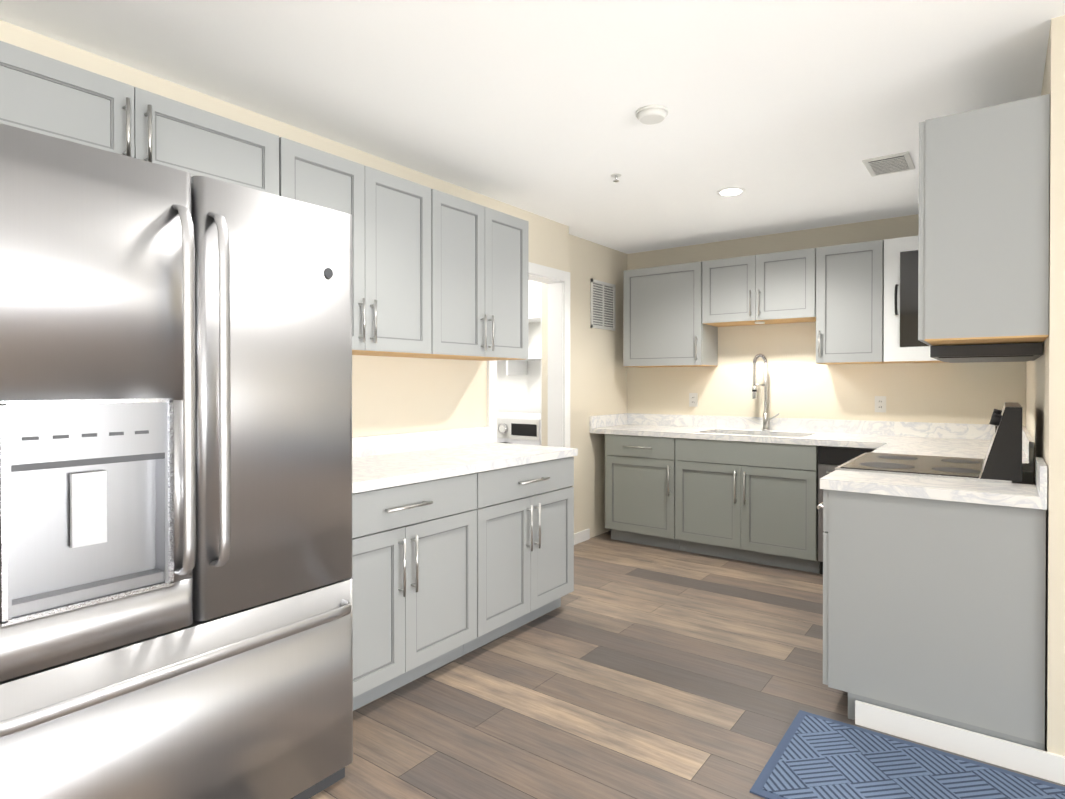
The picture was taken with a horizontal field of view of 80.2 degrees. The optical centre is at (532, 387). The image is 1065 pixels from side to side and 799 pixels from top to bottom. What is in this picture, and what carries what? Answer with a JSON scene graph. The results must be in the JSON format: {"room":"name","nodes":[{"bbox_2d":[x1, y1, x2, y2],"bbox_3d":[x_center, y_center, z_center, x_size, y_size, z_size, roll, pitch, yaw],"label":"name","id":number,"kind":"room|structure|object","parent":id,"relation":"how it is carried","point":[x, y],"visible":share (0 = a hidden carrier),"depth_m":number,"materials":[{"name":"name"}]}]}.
{"room":"kitchen","nodes":[
{"label":"kitchen","id":0,"kind":"room"},
{"bbox_2d":[0,20,626,537],"bbox_3d":[-1.442,0.035,2.625,0.250,2.450,7.730,0,0,37],"label":"wall","id":1,"kind":"structure","parent":0,"point":[406,394],"depth_m":3.85,"materials":[{"name":"paint"}]},
{"bbox_2d":[0,41,278,194],"bbox_3d":[-1.404,-0.830,2.127,0.388,0.285,1.016,0,0,37],"label":"upper cabinet","id":2,"kind":"object","parent":1,"relation":"attached to","point":[43,94],"visible":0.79,"depth_m":2.01,"materials":[{"name":"paint"}]},
{"bbox_2d":[279,137,430,355],"bbox_3d":[-0.859,-0.569,2.863,0.388,0.815,0.807,0,0,37],"label":"upper cabinet","id":3,"kind":"object","parent":1,"relation":"attached to","point":[391,264],"visible":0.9,"depth_m":2.84,"materials":[{"name":"paint"}]},
{"bbox_2d":[388,189,527,360],"bbox_3d":[-0.382,-0.574,3.505,0.388,0.815,0.787,0,0,37],"label":"upper cabinet","id":4,"kind":"object","parent":1,"relation":"attached to","point":[479,282],"visible":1,"depth_m":3.37,"materials":[{"name":"paint"}]},
{"bbox_2d":[487,262,569,447],"bbox_3d":[-0.055,0.196,4.380,0.150,2.103,0.926,0,0,37],"label":"door frame","id":5,"kind":"structure","parent":1,"relation":"attached to","point":[557,281],"depth_m":4.66,"materials":[{"name":"white wood"}]},
{"bbox_2d":[574,529,589,544],"bbox_3d":[0.319,1.201,5.000,0.014,0.085,0.490,0,0,37],"label":"baseboard","id":6,"kind":"structure","parent":1,"relation":"attached to","point":[584,535],"depth_m":5.09,"materials":[{"name":"white wood"}]},
{"bbox_2d":[590,279,614,330],"bbox_3d":[0.601,-0.699,5.369,0.012,0.400,0.400,0,0,37],"label":"air vent","id":7,"kind":"object","parent":1,"relation":"in","point":[602,305],"visible":1,"depth_m":5.35,"materials":[{"name":"white plastic"}]},
{"bbox_2d":[497,280,540,412],"bbox_3d":[-0.308,0.010,6.324,2.319,2.450,0.100,0,0,37],"label":"wall","id":8,"kind":"structure","parent":0,"point":[519,393],"depth_m":6.05,"materials":[{"name":"white paint"}]},
{"bbox_2d":[497,315,540,374],"bbox_3d":[-0.201,-0.385,5.979,1.700,0.525,0.318,0,0,37],"label":"shelf","id":9,"kind":"object","parent":8,"relation":"attached to","point":[516,367],"visible":0.15,"depth_m":5.89,"materials":[{"name":"white wood"}]},
{"bbox_2d":[0,0,1064,253],"bbox_3d":[-0.001,-1.233,1.547,8.740,0.100,7.970,0,0,37],"label":"ceiling","id":10,"kind":"structure","parent":0,"point":[788,114],"depth_m":2.47,"materials":[{"name":"paint"}]},
{"bbox_2d":[611,174,621,181],"bbox_3d":[0.471,-1.179,3.557,0.060,0.034,0.060,0,0,37],"label":"sprinkler","id":11,"kind":"object","parent":10,"relation":"attached to","point":[615,176],"visible":1,"depth_m":3.55,"materials":[{"name":"white metal"}]},
{"bbox_2d":[635,105,667,124],"bbox_3d":[0.515,-1.174,2.728,0.140,0.034,0.140,0,0,37],"label":"smoke detector","id":12,"kind":"object","parent":10,"relation":"attached to","point":[651,114],"visible":1,"depth_m":2.69,"materials":[{"name":"white plastic"}]},
{"bbox_2d":[717,187,745,195],"bbox_3d":[1.212,-1.195,3.860,0.170,0.006,0.170,0,0,37],"label":"recessed light","id":13,"kind":"object","parent":10,"relation":"in","point":[733,191],"visible":1,"depth_m":3.85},
{"bbox_2d":[862,151,914,176],"bbox_3d":[1.903,-1.188,3.372,0.210,0.014,0.300,0,0,37],"label":"ceiling vent","id":14,"kind":"object","parent":10,"relation":"in","point":[890,164],"visible":0.96,"depth_m":3.34,"materials":[{"name":"white plastic"}]},
{"bbox_2d":[541,283,541,445],"bbox_3d":[-0.212,0.023,4.390,0.140,2.450,3.430,0,0,37],"label":"wall","id":15,"kind":"structure","parent":0,"point":[541,364],"depth_m":4.87,"materials":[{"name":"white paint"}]},
{"bbox_2d":[309,531,1064,798],"bbox_3d":[-0.001,1.317,1.564,8.740,0.100,7.970,0,0,37],"label":"floor","id":16,"kind":"structure","parent":0,"point":[627,670],"depth_m":2.58,"materials":[{"name":"brown wood"}]},
{"bbox_2d":[0,123,352,798],"bbox_3d":[-1.210,0.355,1.895,0.976,1.820,1.000,0,0,37],"label":"refrigerator","id":17,"kind":"object","parent":16,"relation":"on","point":[176,599],"visible":1,"depth_m":1.58,"materials":[{"name":"silver metal"}]},
{"bbox_2d":[352,473,476,710],"bbox_3d":[-0.762,0.824,2.746,0.692,0.869,0.875,0,0,37],"label":"base cabinet","id":18,"kind":"object","parent":16,"relation":"on","point":[414,560],"visible":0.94,"depth_m":2.59,"materials":[{"name":"paint"}]},
{"bbox_2d":[352,426,577,493],"bbox_3d":[-0.524,0.317,3.090,0.665,0.140,1.723,0,0,37],"label":"countertop","id":19,"kind":"structure","parent":18,"relation":"on","point":[385,461],"depth_m":3.19,"materials":[{"name":"stone"}]},
{"bbox_2d":[463,457,573,654],"bbox_3d":[-0.256,0.820,3.427,0.692,0.869,0.817,0,0,37],"label":"base cabinet","id":20,"kind":"object","parent":16,"relation":"on","point":[525,543],"visible":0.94,"depth_m":3.20,"materials":[{"name":"paint"}]},
{"bbox_2d":[497,413,540,445],"bbox_3d":[0.004,0.741,5.470,0.685,1.000,0.827,0,0,37],"label":"washer","id":21,"kind":"object","parent":16,"relation":"on","point":[523,428],"visible":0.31,"depth_m":5.10,"materials":[{"name":"white plastic"}]},
{"bbox_2d":[605,434,679,549],"bbox_3d":[1.005,0.808,5.196,0.615,0.869,0.682,0,0,37],"label":"base cabinet","id":22,"kind":"object","parent":16,"relation":"on","point":[639,489],"visible":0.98,"depth_m":4.95,"materials":[{"name":"paint"}]},
{"bbox_2d":[675,438,819,573],"bbox_3d":[1.654,0.811,4.713,0.997,0.869,0.682,0,0,37],"label":"base cabinet","id":23,"kind":"object","parent":16,"relation":"on","point":[762,513],"visible":0.94,"depth_m":4.44,"materials":[{"name":"paint"}]},
{"bbox_2d":[590,413,1026,447],"bbox_3d":[1.803,0.306,4.616,2.843,0.140,0.662,0,0,37],"label":"countertop","id":24,"kind":"structure","parent":23,"relation":"on","point":[819,432],"depth_m":4.87,"materials":[{"name":"stone"}]},
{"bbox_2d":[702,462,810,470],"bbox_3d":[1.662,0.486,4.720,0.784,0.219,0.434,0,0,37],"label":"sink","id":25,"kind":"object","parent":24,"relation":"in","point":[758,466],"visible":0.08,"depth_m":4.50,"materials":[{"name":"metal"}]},
{"bbox_2d":[752,354,778,430],"bbox_3d":[1.802,0.034,4.879,0.177,0.598,0.158,0,0,37],"label":"faucet","id":26,"kind":"object","parent":24,"relation":"on","point":[766,418],"visible":1,"depth_m":4.91,"materials":[{"name":"silver metal"}]},
{"bbox_2d":[818,446,875,573],"bbox_3d":[2.298,0.816,4.234,0.597,0.866,0.683,0,0,37],"label":"dishwasher","id":27,"kind":"object","parent":16,"relation":"on","point":[831,459],"visible":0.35,"depth_m":4.14,"materials":[{"name":"black plastic"}]},
{"bbox_2d":[750,710,1064,798],"bbox_3d":[1.502,1.261,1.742,1.600,0.008,0.610,0,0,37],"label":"mat","id":28,"kind":"object","parent":16,"relation":"on","point":[814,756],"visible":1,"depth_m":2.06,"materials":[{"name":"blue rubber"}]},
{"bbox_2d":[835,402,1021,482],"bbox_3d":[1.744,0.663,2.837,0.699,1.190,0.756,0,0,37],"label":"range","id":29,"kind":"object","parent":16,"relation":"on","point":[1001,461],"visible":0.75,"depth_m":2.51,"materials":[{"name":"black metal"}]},
{"bbox_2d":[816,489,1045,750],"bbox_3d":[1.470,0.827,2.387,0.712,0.869,0.282,0,0,37],"label":"base cabinet","id":30,"kind":"object","parent":16,"relation":"on","point":[933,609],"visible":0.98,"depth_m":2.24,"materials":[{"name":"paint"}]},
{"bbox_2d":[820,457,1046,509],"bbox_3d":[1.477,0.321,2.365,0.683,0.140,0.305,0,0,37],"label":"countertop","id":31,"kind":"structure","parent":30,"relation":"on","point":[998,493],"depth_m":2.26,"materials":[{"name":"stone"}]},
{"bbox_2d":[1012,472,1032,484],"bbox_3d":[2.217,0.820,3.393,0.712,0.869,0.683,0,0,37],"label":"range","id":32,"kind":"object","parent":16,"relation":"on","point":[1027,477],"depth_m":2.92,"materials":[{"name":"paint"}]},
{"bbox_2d":[862,425,1033,471],"bbox_3d":[2.249,0.314,3.405,0.683,0.140,0.750,0,0,37],"label":"countertop","id":33,"kind":"structure","parent":32,"relation":"on","point":[944,439],"depth_m":4.01,"materials":[{"name":"stone"}]},
{"bbox_2d":[627,214,1025,425],"bbox_3d":[3.323,0.026,3.976,6.290,2.450,0.120,0,0,37],"label":"wall","id":34,"kind":"structure","parent":0,"point":[802,383],"depth_m":4.82,"materials":[{"name":"paint"}]},
{"bbox_2d":[623,262,717,367],"bbox_3d":[1.137,-0.586,5.272,0.690,0.815,0.388,0,0,37],"label":"upper cabinet","id":35,"kind":"object","parent":34,"relation":"attached to","point":[664,325],"visible":1,"depth_m":5.14,"materials":[{"name":"paint"}]},
{"bbox_2d":[689,393,697,406],"bbox_3d":[1.361,0.102,5.352,0.072,0.116,0.009,0,0,37],"label":"electrical outlet","id":36,"kind":"object","parent":34,"relation":"attached to","point":[693,399],"visible":1,"depth_m":5.35,"materials":[{"name":"white plastic"}]},
{"bbox_2d":[702,248,815,326],"bbox_3d":[1.749,-0.745,4.817,0.827,0.490,0.388,0,0,37],"label":"upper cabinet","id":37,"kind":"object","parent":34,"relation":"attached to","point":[775,288],"visible":1,"depth_m":4.68,"materials":[{"name":"paint"}]},
{"bbox_2d":[816,240,889,364],"bbox_3d":[2.251,-0.580,4.446,0.417,0.815,0.388,0,0,37],"label":"upper cabinet","id":38,"kind":"object","parent":34,"relation":"attached to","point":[849,303],"visible":1,"depth_m":4.32,"materials":[{"name":"paint"}]},
{"bbox_2d":[875,396,885,411],"bbox_3d":[2.485,0.117,4.517,0.072,0.116,0.009,0,0,37],"label":"electrical outlet","id":39,"kind":"object","parent":34,"relation":"attached to","point":[880,403],"visible":1,"depth_m":4.51,"materials":[{"name":"white plastic"}]},
{"bbox_2d":[884,236,948,362],"bbox_3d":[2.717,-0.578,4.088,0.753,0.815,0.406,0,0,37],"label":"microwave","id":40,"kind":"object","parent":34,"relation":"attached to","point":[903,343],"visible":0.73,"depth_m":4.13,"materials":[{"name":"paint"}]},
{"bbox_2d":[1026,15,1064,755],"bbox_3d":[3.692,0.038,2.082,3.200,2.450,2.480,0,0,37],"label":"wall","id":41,"kind":"structure","parent":0,"point":[1045,399],"depth_m":2.03,"materials":[{"name":"paint"}]},
{"bbox_2d":[855,700,1064,784],"bbox_3d":[2.715,1.226,1.262,3.740,0.085,0.014,0,0,37],"label":"baseboard","id":42,"kind":"structure","parent":41,"relation":"attached to","point":[1046,765],"depth_m":2.17,"materials":[{"name":"white wood"}]},
{"bbox_2d":[918,94,1049,345],"bbox_3d":[1.825,-0.563,2.588,0.401,0.785,1.047,0,0,37],"label":"upper cabinet","id":43,"kind":"object","parent":41,"relation":"attached to","point":[983,255],"visible":0.94,"depth_m":2.15,"materials":[{"name":"paint"}]},
{"bbox_2d":[930,342,1042,362],"bbox_3d":[1.930,-0.143,2.691,0.345,0.048,0.752,0,0,37],"label":"range hood","id":44,"kind":"object","parent":43,"relation":"attached to","point":[1017,352],"visible":1,"depth_m":2.42,"materials":[{"name":"black metal"}]}
]}

